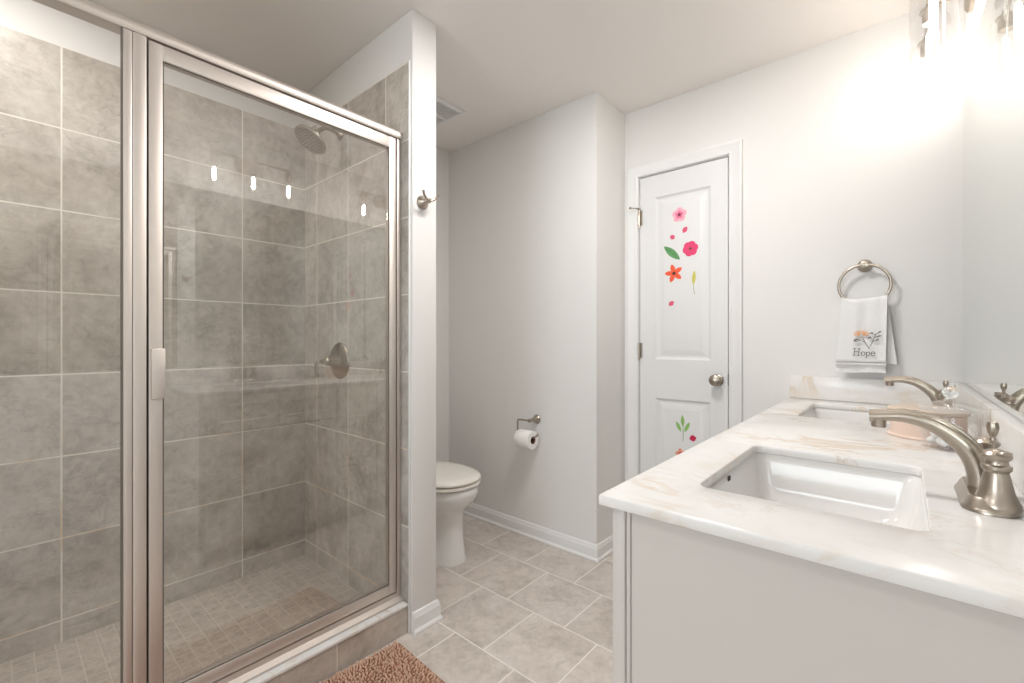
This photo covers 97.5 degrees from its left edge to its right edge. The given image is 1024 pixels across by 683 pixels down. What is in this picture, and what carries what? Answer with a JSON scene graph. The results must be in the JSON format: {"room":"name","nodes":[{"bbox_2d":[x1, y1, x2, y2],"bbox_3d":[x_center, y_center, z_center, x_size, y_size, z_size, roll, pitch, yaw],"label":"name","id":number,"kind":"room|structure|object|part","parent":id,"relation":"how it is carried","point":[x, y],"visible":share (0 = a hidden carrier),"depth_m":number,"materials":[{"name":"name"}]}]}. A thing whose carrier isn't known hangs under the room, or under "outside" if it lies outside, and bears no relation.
{"room":"bathroom","nodes":[
{"label":"bathroom","id":0,"kind":"room"},
{"bbox_2d":[0,0,448,461],"bbox_3d":[-1.859,-0.080,1.524,0.100,2.440,5.071,0,0,41],"label":"wall","id":1,"kind":"structure","parent":0,"point":[32,18],"depth_m":2.12,"materials":[{"name":"paint"}]},
{"bbox_2d":[0,25,304,663],"bbox_3d":[-1.581,0.024,1.766,0.004,2.232,1.540,0,0,41],"label":"tiled wall","id":2,"kind":"structure","parent":1,"relation":"attached to","point":[234,178],"depth_m":1.77,"materials":[{"name":"grey tile"}]},
{"bbox_2d":[0,514,612,682],"bbox_3d":[-0.864,1.176,0.663,2.731,0.128,5.071,0,0,41],"label":"floor","id":3,"kind":"structure","parent":0,"point":[519,608],"depth_m":1.81,"materials":[{"name":"tile"}]},
{"bbox_2d":[319,640,444,682],"bbox_3d":[-0.546,1.128,1.242,0.473,0.023,0.807,0,0,44],"label":"bath mat","id":4,"kind":"object","parent":3,"relation":"on","point":[394,663],"visible":1,"depth_m":1.54,"materials":[{"name":"brown fabric"}]},
{"bbox_2d":[436,406,480,566],"bbox_3d":[-0.477,0.762,2.483,0.711,0.754,0.432,0,0,41],"label":"toilet","id":5,"kind":"object","parent":3,"relation":"on","point":[456,484],"visible":0.34,"depth_m":2.28,"materials":[{"name":"white ceramic"}]},
{"bbox_3d":[-0.442,0.943,2.453,0.600,0.393,0.368,0,0,41],"label":"bowl","id":6,"kind":"part","parent":5,"relation":"part of","materials":[{"name":"white ceramic"}]},
{"bbox_3d":[-0.390,0.735,2.408,0.477,0.022,0.370,0,0,41],"label":"seat","id":7,"kind":"part","parent":5,"relation":"part of","materials":[{"name":"plastic"}]},
{"bbox_3d":[-0.390,0.707,2.408,0.479,0.034,0.372,0,0,41],"label":"lid","id":8,"kind":"part","parent":5,"relation":"part of","materials":[{"name":"plastic"}]},
{"bbox_2d":[613,508,1023,682],"bbox_3d":[0.907,0.706,1.225,0.585,0.867,1.695,0,0,41],"label":"vanity cabinet","id":9,"kind":"object","parent":3,"relation":"on","point":[690,606],"visible":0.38,"depth_m":0.60,"materials":[{"name":"paint"}]},
{"bbox_2d":[599,375,1023,618],"bbox_3d":[0.915,0.211,1.211,0.556,0.120,1.712,0,0,41],"label":"countertop","id":10,"kind":"structure","parent":9,"relation":"on","point":[965,556],"depth_m":0.72,"materials":[{"name":"white stone"}]},
{"bbox_2d":[708,453,928,530],"bbox_3d":[0.576,0.345,0.848,0.340,0.146,0.454,0,0,41],"label":"undermount sink","id":11,"kind":"object","parent":10,"relation":"in","point":[896,499],"visible":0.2,"depth_m":0.98,"materials":[{"name":"white ceramic"}]},
{"bbox_2d":[803,408,889,423],"bbox_3d":[1.219,0.345,1.590,0.340,0.146,0.454,0,0,41],"label":"undermount sink","id":12,"kind":"object","parent":10,"relation":"in","point":[860,416],"visible":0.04,"depth_m":1.78,"materials":[{"name":"white ceramic"}]},
{"bbox_2d":[884,376,953,406],"bbox_3d":[1.351,0.184,1.491,0.178,0.137,0.172,0,0,41],"label":"faucet","id":13,"kind":"object","parent":10,"relation":"on","point":[929,390],"visible":0.52,"depth_m":1.47,"materials":[{"name":"silver metal"}]},
{"bbox_3d":[1.399,0.180,1.450,0.015,0.106,0.015,0,0,41],"label":"lift rod","id":14,"kind":"part","parent":13,"relation":"part of","materials":[{"name":"silver metal"}]},
{"bbox_3d":[1.362,0.211,1.409,0.054,0.072,0.054,0,0,41],"label":"handle","id":15,"kind":"part","parent":13,"relation":"part of","materials":[{"name":"silver metal"}]},
{"bbox_2d":[886,404,970,441],"bbox_3d":[1.103,0.214,1.194,0.166,0.077,0.166,0,0,41],"label":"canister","id":16,"kind":"object","parent":10,"relation":"on","point":[898,429],"visible":0.43,"depth_m":1.16,"materials":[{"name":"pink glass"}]},
{"bbox_3d":[1.103,0.182,1.194,0.164,0.012,0.164,0,0,41],"label":"lid","id":17,"kind":"part","parent":16,"relation":"part of","materials":[{"name":"clear glass"}]},
{"bbox_2d":[869,408,1023,518],"bbox_3d":[0.708,0.184,0.749,0.178,0.137,0.172,0,0,41],"label":"faucet","id":18,"kind":"object","parent":10,"relation":"on","point":[987,488],"visible":1,"depth_m":0.71,"materials":[{"name":"silver metal"}]},
{"bbox_3d":[0.701,0.178,0.755,0.159,0.124,0.027,0,0,41],"label":"spout","id":19,"kind":"part","parent":18,"relation":"part of","materials":[{"name":"silver metal"}]},
{"bbox_3d":[0.793,0.167,0.752,0.034,0.015,0.038,0,0,41],"label":"lever","id":20,"kind":"part","parent":18,"relation":"part of","materials":[{"name":"silver metal"}]},
{"bbox_3d":[0.750,0.242,0.713,0.062,0.021,0.172,0,0,41],"label":"plate","id":21,"kind":"part","parent":18,"relation":"part of","materials":[{"name":"silver metal"}]},
{"bbox_3d":[0.757,0.180,0.707,0.015,0.106,0.015,0,0,41],"label":"lift rod","id":22,"kind":"part","parent":18,"relation":"part of","materials":[{"name":"silver metal"}]},
{"bbox_3d":[0.718,0.167,0.665,0.034,0.015,0.038,0,0,41],"label":"lever","id":23,"kind":"part","parent":18,"relation":"part of","materials":[{"name":"silver metal"}]},
{"bbox_3d":[0.719,0.211,0.667,0.054,0.072,0.054,0,0,41],"label":"handle","id":24,"kind":"part","parent":18,"relation":"part of","materials":[{"name":"silver metal"}]},
{"bbox_2d":[917,386,984,446],"bbox_3d":[1.035,0.178,1.061,0.116,0.148,0.116,0,0,41],"label":"glass jar","id":25,"kind":"object","parent":10,"relation":"on","point":[950,392],"visible":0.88,"depth_m":1.05,"materials":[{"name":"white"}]},
{"bbox_2d":[926,436,936,442],"bbox_3d":[1.014,0.234,1.080,0.026,0.021,0.024,0,0,-21],"label":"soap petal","id":26,"kind":"object","parent":25,"relation":"in","point":[930,439],"visible":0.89,"depth_m":1.08,"materials":[{"name":"white"}]},
{"bbox_2d":[936,437,948,446],"bbox_3d":[1.008,0.236,1.051,0.024,0.020,0.026,0,0,38],"label":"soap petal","id":27,"kind":"object","parent":25,"relation":"in","point":[939,441],"visible":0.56,"depth_m":1.05,"materials":[{"name":"white"}]},
{"bbox_3d":[1.035,0.120,1.061,0.029,0.031,0.029,0,0,41],"label":"lid knob","id":28,"kind":"part","parent":25,"relation":"part of","materials":[{"name":"clear glass"}]},
{"bbox_3d":[1.035,0.149,1.061,0.116,0.026,0.116,0,0,41],"label":"jar lid","id":29,"kind":"part","parent":25,"relation":"part of","materials":[{"name":"clear glass"}]},
{"bbox_2d":[306,9,435,632],"bbox_3d":[-0.694,-0.080,2.096,0.913,2.440,0.120,0,0,41],"label":"wall","id":30,"kind":"structure","parent":0,"point":[412,37],"depth_m":1.80,"materials":[{"name":"paint"}]},
{"bbox_2d":[305,61,407,602],"bbox_3d":[-0.740,0.020,2.051,0.893,2.240,0.008,0,0,41],"label":"tiled wall","id":31,"kind":"structure","parent":30,"relation":"attached to","point":[345,184],"depth_m":2.02,"materials":[{"name":"grey tile"}]},
{"bbox_2d":[32,0,403,682],"bbox_3d":[-0.947,0.094,1.217,0.064,1.856,1.522,0,0,41],"label":"shower frame","id":32,"kind":"object","parent":31,"relation":"attached to","point":[134,35],"visible":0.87,"depth_m":1.16,"materials":[{"name":"metal"}]},
{"bbox_3d":[-0.987,0.100,1.172,0.039,1.798,0.047,0,0,41],"label":"post","id":33,"kind":"part","parent":32,"relation":"part of","materials":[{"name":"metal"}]},
{"bbox_2d":[147,40,395,682],"bbox_3d":[-0.714,0.093,1.481,0.040,1.778,0.768,0,0,41],"label":"shower door","id":34,"kind":"structure","parent":32,"relation":"attached to","point":[159,56],"depth_m":1.21,"materials":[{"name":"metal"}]},
{"bbox_3d":[-0.941,0.086,1.195,0.010,0.134,0.030,0,0,41],"label":"door pull","id":35,"kind":"part","parent":34,"relation":"part of","materials":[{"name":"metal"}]},
{"bbox_3d":[-0.718,-0.775,1.484,0.030,0.042,0.708,0,0,41],"label":"rail","id":36,"kind":"part","parent":34,"relation":"part of","materials":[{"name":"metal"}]},
{"bbox_3d":[-0.718,0.964,1.484,0.030,0.036,0.708,0,0,41],"label":"rail","id":37,"kind":"part","parent":34,"relation":"part of","materials":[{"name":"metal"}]},
{"bbox_2d":[294,124,343,154],"bbox_3d":[-0.849,-0.913,1.996,0.144,0.156,0.218,0,0,41],"label":"shower head","id":38,"kind":"object","parent":31,"relation":"attached to","point":[310,138],"visible":0.96,"depth_m":1.96},
{"bbox_3d":[-0.837,-0.952,2.039,0.031,0.059,0.125,0,0,27],"label":"shower arm","id":39,"kind":"part","parent":38,"relation":"part of","materials":[{"name":"silver metal"}]},
{"bbox_2d":[247,601,407,682],"bbox_3d":[-0.951,1.029,1.220,0.125,0.014,1.524,0,0,41],"label":"trim","id":40,"kind":"structure","parent":31,"relation":"attached to","point":[311,653],"depth_m":1.51,"materials":[{"name":"stone"}]},
{"bbox_2d":[314,343,348,378],"bbox_3d":[-0.841,0.090,2.056,0.168,0.168,0.116,0,0,41],"label":"shower valve","id":41,"kind":"object","parent":31,"relation":"attached to","point":[338,360],"visible":1,"depth_m":2.06,"materials":[{"name":"silver metal"}]},
{"bbox_3d":[-0.873,0.122,2.029,0.035,0.082,0.023,0,0,-25],"label":"lever","id":42,"kind":"part","parent":41,"relation":"part of","materials":[{"name":"silver metal"}]},
{"bbox_3d":[-0.809,0.090,2.094,0.168,0.168,0.017,0,0,41],"label":"trim plate","id":43,"kind":"part","parent":41,"relation":"part of","materials":[{"name":"silver metal"}]},
{"bbox_2d":[266,606,407,682],"bbox_3d":[-0.950,1.088,1.220,0.116,0.104,1.524,0,0,41],"label":"trim","id":44,"kind":"structure","parent":31,"relation":"attached to","point":[324,665],"depth_m":1.57,"materials":[{"name":"tile"}]},
{"bbox_2d":[408,60,410,632],"bbox_3d":[-0.401,0.020,1.756,0.006,2.240,0.009,0,0,41],"label":"trim","id":45,"kind":"structure","parent":30,"relation":"attached to","point":[409,61],"depth_m":1.75,"materials":[{"name":"paint"}]},
{"bbox_2d":[412,599,442,635],"bbox_3d":[-0.673,1.098,2.090,0.912,0.083,0.140,0,0,41],"label":"baseboard","id":46,"kind":"structure","parent":30,"relation":"attached to","point":[428,615],"depth_m":1.79,"materials":[{"name":"paint"}]},
{"bbox_2d":[417,190,438,209],"bbox_3d":[-0.335,-0.555,1.769,0.058,0.059,0.081,0,0,41],"label":"robe hook","id":47,"kind":"object","parent":30,"relation":"attached to","point":[423,201],"visible":1,"depth_m":1.77,"materials":[{"name":"silver metal"}]},
{"bbox_2d":[87,0,926,151],"bbox_3d":[-0.701,-1.350,0.852,2.731,0.100,5.571,0,0,41],"label":"ceiling","id":48,"kind":"structure","parent":0,"point":[506,64],"depth_m":1.92,"materials":[{"name":"paint"}]},
{"bbox_2d":[436,96,464,126],"bbox_3d":[-0.462,-1.292,2.520,0.282,0.016,0.282,0,0,41],"label":"ceiling vent","id":49,"kind":"object","parent":48,"relation":"in","point":[445,111],"visible":0.31,"depth_m":2.52,"materials":[{"name":"metal"}]},
{"bbox_2d":[449,91,624,544],"bbox_3d":[0.139,-0.080,2.872,1.156,2.440,0.417,0,0,41],"label":"wall","id":50,"kind":"structure","parent":0,"point":[537,204],"depth_m":2.57,"materials":[{"name":"paint"}]},
{"bbox_2d":[517,415,540,438],"bbox_3d":[0.110,0.483,2.571,0.156,0.123,0.077,0,0,41],"label":"paper holder","id":51,"kind":"object","parent":50,"relation":"attached to","point":[536,419],"visible":0.91,"depth_m":2.57,"materials":[{"name":"silver metal"}]},
{"bbox_2d":[514,429,537,449],"bbox_3d":[0.080,0.554,2.552,0.100,0.103,0.103,0,0,41],"label":"toilet paper roll","id":52,"kind":"object","parent":51,"relation":"on","point":[522,438],"visible":0.98,"depth_m":2.52,"materials":[{"name":"paper"}]},
{"bbox_3d":[0.119,0.448,2.563,0.052,0.052,0.077,0,0,41],"label":"wall post","id":53,"kind":"part","parent":51,"relation":"part of","materials":[{"name":"silver metal"}]},
{"bbox_2d":[464,503,612,562],"bbox_3d":[0.108,1.098,2.806,1.156,0.083,0.314,0,0,41],"label":"baseboard","id":54,"kind":"structure","parent":50,"relation":"attached to","point":[597,553],"depth_m":2.54,"materials":[{"name":"paint"}]},
{"bbox_2d":[625,0,963,480],"bbox_3d":[1.200,-0.080,2.164,1.375,2.440,0.100,0,0,41],"label":"wall","id":55,"kind":"structure","parent":0,"point":[844,164],"depth_m":1.93,"materials":[{"name":"paint"}]},
{"bbox_2d":[629,157,728,473],"bbox_3d":[0.868,0.109,2.370,0.506,2.038,0.098,0,0,41],"label":"door","id":56,"kind":"structure","parent":55,"relation":"in","point":[683,347],"depth_m":2.36,"materials":[{"name":"paint"}]},
{"bbox_2d":[664,247,679,259],"bbox_3d":[0.854,-0.473,2.401,0.086,0.080,0.001,0,0,41],"label":"sticker","id":57,"kind":"object","parent":56,"relation":"attached to","point":[671,252],"visible":1,"depth_m":2.40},
{"bbox_2d":[665,265,681,281],"bbox_3d":[0.860,-0.364,2.396,0.092,0.095,0.001,0,0,41],"label":"sticker","id":58,"kind":"object","parent":56,"relation":"attached to","point":[673,273],"visible":1,"depth_m":2.40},
{"bbox_2d":[672,207,686,221],"bbox_3d":[0.885,-0.672,2.375,0.076,0.074,0.001,0,0,41],"label":"sticker","id":59,"kind":"object","parent":56,"relation":"attached to","point":[679,214],"visible":1,"depth_m":2.37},
{"bbox_2d":[675,448,683,454],"bbox_3d":[0.890,0.593,2.370,0.057,0.057,0.001,0,0,41],"label":"sticker","id":60,"kind":"object","parent":56,"relation":"attached to","point":[679,451],"visible":0.35,"depth_m":2.37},
{"bbox_2d":[676,415,689,431],"bbox_3d":[0.898,0.456,2.363,0.071,0.138,0.001,0,0,41],"label":"sticker","id":61,"kind":"object","parent":56,"relation":"attached to","point":[682,417],"visible":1,"depth_m":2.36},
{"bbox_2d":[683,241,697,255],"bbox_3d":[0.928,-0.483,2.338,0.079,0.078,0.001,0,0,41],"label":"sticker","id":62,"kind":"object","parent":56,"relation":"attached to","point":[690,248],"visible":1,"depth_m":2.34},
{"bbox_2d":[690,435,695,440],"bbox_3d":[0.938,0.502,2.329,0.034,0.032,0.001,0,0,41],"label":"sticker","id":63,"kind":"object","parent":56,"relation":"attached to","point":[692,437],"visible":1,"depth_m":2.33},
{"bbox_2d":[692,271,695,293],"bbox_3d":[0.941,-0.306,2.326,0.019,0.124,0.001,0,0,41],"label":"sticker","id":64,"kind":"object","parent":56,"relation":"attached to","point":[694,274],"visible":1,"depth_m":2.33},
{"bbox_3d":[1.009,0.192,2.225,0.058,0.058,0.062,0,0,41],"label":"knob","id":65,"kind":"part","parent":56,"relation":"part of","materials":[{"name":"silver metal"}]},
{"bbox_2d":[627,138,742,479],"bbox_3d":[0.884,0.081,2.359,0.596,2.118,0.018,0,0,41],"label":"trim","id":66,"kind":"structure","parent":55,"relation":"attached to","point":[734,149],"depth_m":2.30,"materials":[{"name":"paint"}]},
{"bbox_2d":[837,259,892,297],"bbox_3d":[1.449,-0.240,1.847,0.179,0.200,0.052,0,0,41],"label":"towel ring","id":67,"kind":"object","parent":55,"relation":"attached to","point":[865,265],"visible":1,"depth_m":1.84,"materials":[{"name":"silver metal"}]},
{"bbox_3d":[1.449,-0.314,1.847,0.052,0.052,0.052,0,0,41],"label":"wall post","id":68,"kind":"part","parent":67,"relation":"part of","materials":[{"name":"silver metal"}]},
{"bbox_2d":[835,295,896,372],"bbox_3d":[1.436,-0.029,1.824,0.195,0.314,0.057,0,0,41],"label":"hand towel","id":69,"kind":"object","parent":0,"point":[865,338],"visible":1,"depth_m":1.82,"materials":[{"name":"white fabric"}]},
{"bbox_2d":[854,330,867,335],"bbox_3d":[1.413,-0.035,1.818,0.049,0.023,0.006,0,0,38],"label":"flower","id":70,"kind":"object","parent":69,"relation":"on","point":[856,332],"depth_m":1.82,"materials":[{"name":"orange fabric"}]},
{"bbox_3d":[1.425,-0.004,1.807,0.082,0.065,0.006,0,0,41],"label":"embroidered stem","id":71,"kind":"part","parent":69,"relation":"part of","materials":[{"name":"grey fabric"}]},
{"bbox_2d":[964,0,985,85],"bbox_3d":[0.130,-0.080,-0.198,0.100,2.440,5.071,0,0,41],"label":"wall","id":72,"kind":"structure","parent":0,"point":[972,20],"depth_m":1.52,"materials":[{"name":"paint"}]},
{"bbox_2d":[907,0,975,89],"bbox_3d":[1.421,-1.045,1.492,0.161,0.281,0.542,0,0,41],"label":"vanity light","id":73,"kind":"object","parent":72,"relation":"attached to","point":[929,14],"visible":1,"depth_m":1.50,"materials":[{"name":"silver metal"}]},
{"bbox_2d":[917,37,936,56],"bbox_3d":[1.543,-1.102,1.671,0.056,0.069,0.056,0,0,41],"label":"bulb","id":74,"kind":"object","parent":73,"relation":"attached to","point":[922,45],"depth_m":1.67,"materials":[{"name":"glass"}]},
{"bbox_3d":[1.543,-1.004,1.671,0.112,0.200,0.112,0,0,41],"label":"lamp shade","id":75,"kind":"part","parent":73,"relation":"part of","materials":[{"name":"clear glass"}]},
{"bbox_3d":[1.543,-0.998,1.671,0.019,0.078,0.019,0,0,41],"label":"bulb","id":76,"kind":"part","parent":73,"relation":"part of","materials":[{"name":"white glass"}]},
{"bbox_2d":[919,3,940,26],"bbox_3d":[1.402,-1.102,1.508,0.056,0.069,0.056,0,0,41],"label":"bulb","id":77,"kind":"object","parent":73,"relation":"attached to","point":[924,13],"depth_m":1.50,"materials":[{"name":"glass"}]},
{"bbox_3d":[1.402,-0.998,1.508,0.019,0.078,0.019,0,0,41],"label":"bulb","id":78,"kind":"part","parent":73,"relation":"part of","materials":[{"name":"white glass"}]},
{"bbox_3d":[1.402,-1.004,1.508,0.112,0.200,0.112,0,0,41],"label":"lamp shade","id":79,"kind":"part","parent":73,"relation":"part of","materials":[{"name":"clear glass"}]},
{"bbox_3d":[1.262,-0.998,1.345,0.019,0.078,0.019,0,0,41],"label":"bulb","id":80,"kind":"part","parent":73,"relation":"part of","materials":[{"name":"white glass"}]},
{"bbox_3d":[1.262,-1.004,1.345,0.112,0.200,0.112,0,0,41],"label":"lamp shade","id":81,"kind":"part","parent":73,"relation":"part of","materials":[{"name":"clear glass"}]},
{"bbox_3d":[1.474,-1.130,1.446,0.020,0.110,0.150,0,0,41],"label":"plate","id":82,"kind":"part","parent":73,"relation":"part of","materials":[{"name":"silver metal"}]},
{"bbox_2d":[955,382,1023,493],"bbox_3d":[1.116,0.202,1.037,0.025,0.100,1.710,0,0,41],"label":"backsplash","id":83,"kind":"structure","parent":72,"relation":"attached to","point":[1010,435],"depth_m":0.93,"materials":[{"name":"white stone"}]},
{"bbox_2d":[962,0,1023,422],"bbox_3d":[0.793,-0.384,0.648,0.005,1.070,2.718,0,0,41],"label":"wall mirror","id":84,"kind":"object","parent":72,"relation":"attached to","point":[993,92],"visible":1,"depth_m":1.09,"materials":[{"name":"white mirror"}]}
]}

